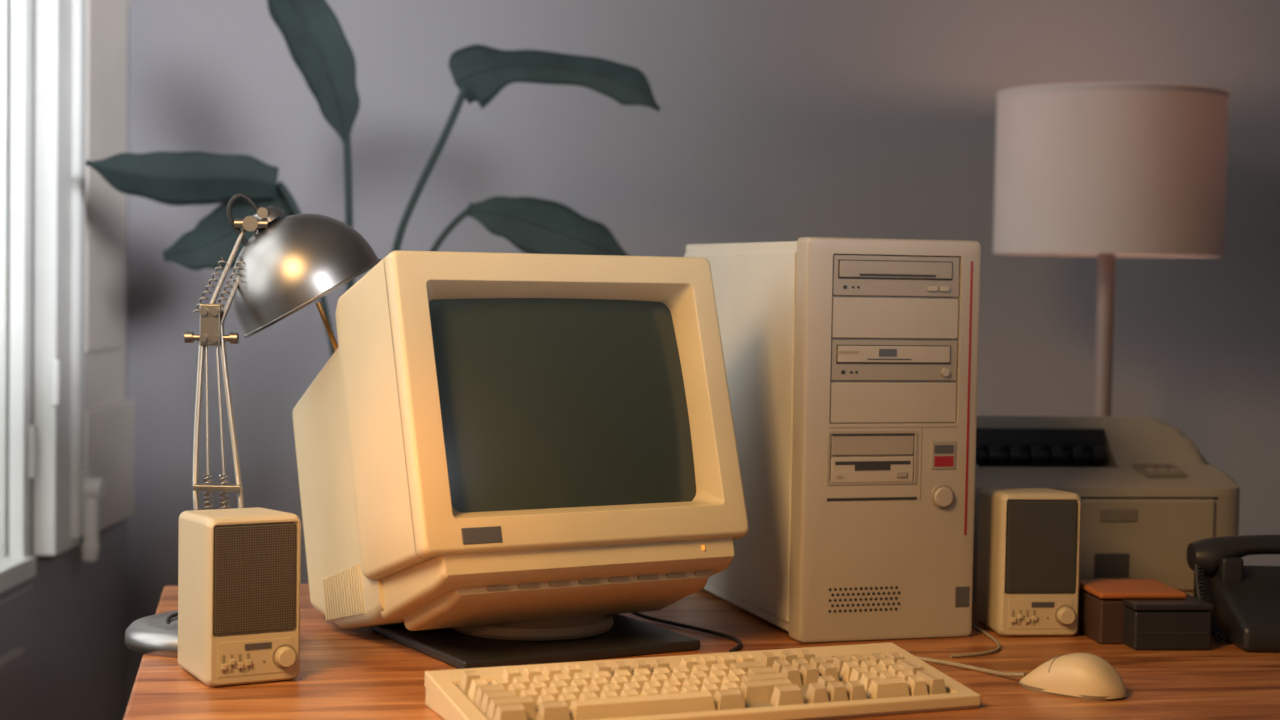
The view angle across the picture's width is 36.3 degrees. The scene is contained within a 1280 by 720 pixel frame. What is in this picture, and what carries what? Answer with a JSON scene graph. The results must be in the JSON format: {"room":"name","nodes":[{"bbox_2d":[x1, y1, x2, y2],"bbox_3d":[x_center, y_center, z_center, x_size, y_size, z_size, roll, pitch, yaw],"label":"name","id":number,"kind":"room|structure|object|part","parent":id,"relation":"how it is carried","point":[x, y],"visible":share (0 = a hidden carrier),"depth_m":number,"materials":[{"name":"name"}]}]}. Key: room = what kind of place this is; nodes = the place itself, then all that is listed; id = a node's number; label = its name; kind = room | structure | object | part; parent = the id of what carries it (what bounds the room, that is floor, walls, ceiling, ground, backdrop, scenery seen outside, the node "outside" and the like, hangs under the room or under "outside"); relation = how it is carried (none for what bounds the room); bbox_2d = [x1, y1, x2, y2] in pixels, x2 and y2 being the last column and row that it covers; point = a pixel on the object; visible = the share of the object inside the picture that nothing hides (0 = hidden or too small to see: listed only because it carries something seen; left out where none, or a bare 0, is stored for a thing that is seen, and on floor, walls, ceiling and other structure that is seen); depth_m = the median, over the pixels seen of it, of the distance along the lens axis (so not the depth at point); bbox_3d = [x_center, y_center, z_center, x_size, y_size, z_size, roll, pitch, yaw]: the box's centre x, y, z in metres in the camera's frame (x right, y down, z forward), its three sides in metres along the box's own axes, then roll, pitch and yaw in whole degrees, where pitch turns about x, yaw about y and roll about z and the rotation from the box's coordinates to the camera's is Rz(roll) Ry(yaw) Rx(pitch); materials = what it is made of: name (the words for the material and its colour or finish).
{"room":"home office","nodes":[
{"label":"home office","id":0,"kind":"room"},
{"bbox_2d":[0,0,129,719],"bbox_3d":[-1.016,-0.265,0.940,0.200,2.700,5.100,1,3,0],"label":"wall","id":1,"kind":"structure","parent":0,"point":[79,606],"depth_m":3.21,"materials":[{"name":"paint"}]},
{"bbox_2d":[0,647,25,719],"bbox_3d":[-0.921,0.685,2.613,0.022,0.500,0.560,1,3,0],"label":"trim","id":2,"kind":"structure","parent":1,"relation":"attached to","point":[13,663],"depth_m":2.82,"materials":[{"name":"paint"}]},
{"bbox_2d":[0,0,31,557],"bbox_3d":[-0.947,-0.500,2.917,0.068,1.600,0.030,1,3,0],"label":"window","id":3,"kind":"structure","parent":1,"relation":"attached to","point":[15,92],"depth_m":2.92,"materials":[{"name":"white paint"}]},
{"bbox_2d":[0,585,32,719],"bbox_3d":[-0.927,0.685,2.598,0.010,0.660,0.730,1,3,0],"label":"apron","id":4,"kind":"object","parent":1,"relation":"attached to","point":[16,609],"visible":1,"depth_m":2.89,"materials":[{"name":"paint"}]},
{"bbox_2d":[0,555,35,592],"bbox_3d":[-1.022,0.354,1.992,0.208,0.032,1.948,1,3,0],"label":"sill","id":5,"kind":"structure","parent":1,"relation":"attached to","point":[13,571],"depth_m":2.88,"materials":[{"name":"white paint"}]},
{"bbox_2d":[28,360,61,478],"bbox_3d":[-0.905,0.090,2.952,0.055,0.180,0.016,1,3,-7],"label":"hinges","id":6,"kind":"object","parent":1,"relation":"attached to","point":[56,365],"visible":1,"depth_m":2.95,"materials":[{"name":"white paint"}]},
{"bbox_2d":[33,0,79,555],"bbox_3d":[-0.892,-0.553,2.998,0.036,1.700,0.133,1,3,0],"label":"window frame","id":7,"kind":"structure","parent":1,"relation":"attached to","point":[53,148],"depth_m":2.96,"materials":[{"name":"white paint"}]},
{"bbox_2d":[80,466,105,561],"bbox_3d":[-0.880,0.243,3.089,0.057,0.149,0.042,1,2,0],"label":"handle","id":8,"kind":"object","parent":1,"relation":"in","point":[94,488],"depth_m":3.08,"materials":[{"name":"white plastic"}]},
{"bbox_2d":[81,0,134,537],"bbox_3d":[-0.892,-0.566,3.239,0.036,1.695,0.320,1,3,0],"label":"window","id":9,"kind":"structure","parent":1,"relation":"in","point":[109,443],"depth_m":3.26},
{"bbox_3d":[-0.897,-0.664,3.245,0.024,1.300,0.220,1,2,0],"label":"panel rail","id":10,"kind":"part","parent":9,"relation":"part of","materials":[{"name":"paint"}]},
{"bbox_3d":[-0.899,-0.666,3.235,0.018,1.495,0.320,1,2,0],"label":"panel","id":11,"kind":"part","parent":9,"relation":"part of","materials":[{"name":"paint"}]},
{"bbox_2d":[71,0,86,539],"bbox_3d":[-0.886,-0.562,3.027,0.048,1.685,0.035,1,2,0],"label":"window frame","id":12,"kind":"structure","parent":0,"point":[79,6],"depth_m":3.03,"materials":[{"name":"white"}]},
{"bbox_2d":[126,0,1279,708],"bbox_3d":[0.746,-0.349,3.563,3.720,2.700,0.150,1,3,0],"label":"wall","id":13,"kind":"structure","parent":0,"point":[776,120],"depth_m":3.49,"materials":[{"name":"paint"}]},
{"bbox_3d":[0.720,1.161,1.076,3.720,0.100,5.250,1,2,0],"label":"floor","id":14,"kind":"structure","parent":0,"visible":0},
{"bbox_2d":[85,0,660,355],"bbox_3d":[-0.410,0.194,3.032,0.859,1.622,0.280,1,3,0],"label":"plant","id":15,"kind":"object","parent":14,"relation":"on","point":[314,36],"visible":0.83,"depth_m":2.97,"materials":[{"name":"green plant"}]},
{"bbox_3d":[-0.502,0.244,3.025,0.131,1.039,0.028,1,3,-10],"label":"stem","id":16,"kind":"part","parent":15,"relation":"part of","materials":[{"name":"green plant"}]},
{"bbox_3d":[-0.446,0.215,3.013,0.014,1.101,0.057,2,3,28],"label":"stem","id":17,"kind":"part","parent":15,"relation":"part of","materials":[{"name":"green plant"}]},
{"bbox_3d":[-0.347,0.173,3.014,0.148,1.187,0.026,1,3,8],"label":"stem","id":18,"kind":"part","parent":15,"relation":"part of","materials":[{"name":"green plant"}]},
{"bbox_3d":[-0.339,0.264,3.018,0.150,1.006,0.020,1,3,6],"label":"stem","id":19,"kind":"part","parent":15,"relation":"part of","materials":[{"name":"green plant"}]},
{"bbox_2d":[123,584,1279,719],"bbox_3d":[0.441,0.687,2.073,1.900,0.750,1.100,1,3,-11],"label":"desk","id":20,"kind":"object","parent":14,"relation":"on","point":[354,673],"visible":0.4,"depth_m":1.93,"materials":[{"name":"brown wood"}]},
{"bbox_2d":[178,507,300,686],"bbox_3d":[-0.388,0.225,1.885,0.093,0.160,0.120,0,3,-30],"label":"speaker","id":21,"kind":"object","parent":20,"relation":"on","point":[239,569],"visible":1,"depth_m":1.84},
{"bbox_2d":[213,522,295,635],"bbox_3d":[-0.363,0.207,1.842,0.081,0.104,0.004,0,3,-30],"label":"grille","id":22,"kind":"object","parent":21,"relation":"attached to","point":[254,563],"depth_m":1.84,"materials":[{"name":"brown fabric"}]},
{"bbox_3d":[-0.337,0.283,1.854,0.020,0.020,0.011,0,3,-30],"label":"volume knob","id":23,"kind":"part","parent":21,"relation":"part of","materials":[{"name":"plastic"}]},
{"bbox_2d":[124,193,380,657],"bbox_3d":[-0.412,0.058,2.097,0.247,0.475,0.288,1,2,0],"label":"desk lamp","id":24,"kind":"object","parent":20,"relation":"on","point":[288,263],"depth_m":2.08,"materials":[{"name":"silver metal"}]},
{"bbox_2d":[292,250,748,668],"bbox_3d":[-0.141,0.092,2.132,0.397,0.414,0.436,0,3,-30],"label":"monitor","id":25,"kind":"object","parent":20,"relation":"on","point":[503,459],"visible":0.98,"depth_m":1.99,"materials":[{"name":"beige plastic"}]},
{"bbox_3d":[-0.115,0.296,2.092,0.274,0.011,0.245,0,3,-30],"label":"plate","id":26,"kind":"part","parent":25,"relation":"part of","materials":[{"name":"black plastic"}]},
{"bbox_3d":[-0.077,0.044,2.002,0.296,0.219,0.077,0,3,-30],"label":"screen glass","id":27,"kind":"part","parent":25,"relation":"part of","materials":[{"name":"black glass"}]},
{"bbox_2d":[425,642,980,719],"bbox_3d":[0.059,0.298,1.783,0.483,0.038,0.168,0,3,-22],"label":"keyboard","id":28,"kind":"object","parent":20,"relation":"on","point":[874,679],"visible":1,"depth_m":1.75,"materials":[{"name":"beige plastic"}]},
{"bbox_3d":[0.207,0.291,1.892,0.078,0.008,0.016,0,3,-22],"label":"indicator panel","id":29,"kind":"part","parent":28,"relation":"part of","materials":[{"name":"beige plastic"}]},
{"bbox_2d":[684,237,980,642],"bbox_3d":[0.213,0.078,2.319,0.208,0.438,0.435,0,3,-16],"label":"computer tower","id":30,"kind":"object","parent":20,"relation":"on","point":[851,364],"visible":0.99,"depth_m":2.12,"materials":[{"name":"beige plastic"}]},
{"bbox_3d":[0.110,0.075,2.307,0.004,0.403,0.392,0,3,-16],"label":"panel","id":31,"kind":"part","parent":30,"relation":"part of","materials":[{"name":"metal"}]},
{"bbox_2d":[837,346,949,362],"bbox_3d":[0.275,-0.006,2.115,0.132,0.018,0.005,0,3,-16],"label":"tray","id":32,"kind":"object","parent":30,"relation":"on","point":[845,354],"depth_m":2.11,"materials":[{"name":"plastic"}]},
{"bbox_2d":[839,260,951,278],"bbox_3d":[0.277,-0.098,2.111,0.132,0.018,0.005,0,3,-16],"label":"tray","id":33,"kind":"object","parent":30,"relation":"on","point":[848,269],"depth_m":2.11,"materials":[{"name":"plastic"}]},
{"bbox_3d":[0.332,0.104,2.135,0.029,0.030,0.003,0,3,-16],"label":"clock panel","id":34,"kind":"part","parent":30,"relation":"part of","materials":[{"name":"plastic"}]},
{"bbox_2d":[934,456,953,466],"bbox_3d":[0.332,0.111,2.135,0.023,0.011,0.002,0,3,-16],"label":"button","id":35,"kind":"object","parent":30,"relation":"on","point":[939,461],"depth_m":2.13,"materials":[{"name":"plastic"}]},
{"bbox_2d":[934,445,953,453],"bbox_3d":[0.333,0.098,2.134,0.023,0.009,0.002,0,3,-16],"label":"button","id":36,"kind":"object","parent":30,"relation":"on","point":[938,448],"depth_m":2.13,"materials":[{"name":"grey plastic"}]},
{"bbox_2d":[950,488,1081,657],"bbox_3d":[0.402,0.228,2.149,0.179,0.160,0.217,1,3,-7],"label":"speaker","id":37,"kind":"object","parent":20,"relation":"on","point":[1029,539],"depth_m":2.16},
{"bbox_2d":[916,653,1125,700],"bbox_3d":[0.332,0.296,1.948,0.325,0.037,0.060,3,3,38],"label":"computer mouse","id":38,"kind":"object","parent":20,"relation":"on","point":[1085,676],"depth_m":1.86,"materials":[{"name":"beige plastic"}]},
{"bbox_2d":[972,415,1239,601],"bbox_3d":[0.550,0.186,2.516,0.396,0.217,0.222,1,3,-8],"label":"printer","id":39,"kind":"object","parent":20,"relation":"on","point":[1146,490],"visible":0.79,"depth_m":2.44,"materials":[{"name":"plastic"}]},
{"bbox_3d":[0.592,0.192,2.413,0.050,0.018,0.006,1,3,-8],"label":"door handle","id":40,"kind":"part","parent":39,"relation":"part of","materials":[{"name":"plastic"}]},
{"bbox_3d":[0.587,0.230,2.417,0.261,0.115,0.009,1,3,-8],"label":"door","id":41,"kind":"part","parent":39,"relation":"part of","materials":[{"name":"plastic"}]},
{"bbox_3d":[0.664,0.141,2.495,0.055,0.003,0.050,1,13,-8],"label":"panel plate","id":42,"kind":"part","parent":39,"relation":"part of","materials":[{"name":"plastic"}]},
{"bbox_2d":[1078,579,1213,649],"bbox_3d":[0.554,0.281,2.160,0.114,0.057,0.132,1,3,-6],"label":"pencil box","id":43,"kind":"object","parent":20,"relation":"on","point":[1138,614],"visible":0.91,"depth_m":2.12,"materials":[{"name":"black plastic"}]},
{"bbox_3d":[0.545,0.255,2.175,0.098,0.007,0.097,1,3,-6],"label":"case lid","id":44,"kind":"part","parent":43,"relation":"part of","materials":[{"name":"brown leather"}]},
{"bbox_2d":[1120,594,1213,649],"bbox_3d":[0.569,0.286,2.139,0.096,0.050,0.095,1,2,0],"label":"box","id":45,"kind":"object","parent":20,"relation":"on","point":[1147,621],"depth_m":2.10,"materials":[{"name":"black plastic"}]},
{"bbox_2d":[1186,535,1279,652],"bbox_3d":[0.750,0.256,2.188,0.256,0.111,0.200,1,3,0],"label":"telephone","id":46,"kind":"object","parent":20,"relation":"on","point":[1245,599],"visible":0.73,"depth_m":2.18,"materials":[{"name":"black plastic"}]},
{"bbox_3d":[0.632,0.263,2.173,0.020,0.090,0.093,1,2,0],"label":"coiled cord","id":47,"kind":"part","parent":46,"relation":"part of","materials":[{"name":"black plastic"}]},
{"bbox_2d":[993,82,1228,415],"bbox_3d":[0.733,0.300,3.115,0.358,1.443,0.358,1,3,0],"label":"floor lamp","id":48,"kind":"object","parent":14,"relation":"on","point":[1104,171],"visible":0.99,"depth_m":2.94,"materials":[{"name":"white fabric"}]},
{"bbox_3d":[0.743,-0.293,3.090,0.356,0.254,0.356,1,2,0],"label":"lamp shade","id":49,"kind":"part","parent":48,"relation":"part of","materials":[{"name":"fabric"}]},
{"bbox_3d":[0.745,-0.416,3.084,0.358,0.009,0.358,1,2,0],"label":"shade trim","id":50,"kind":"part","parent":48,"relation":"part of","materials":[{"name":"fabric"}]}
]}

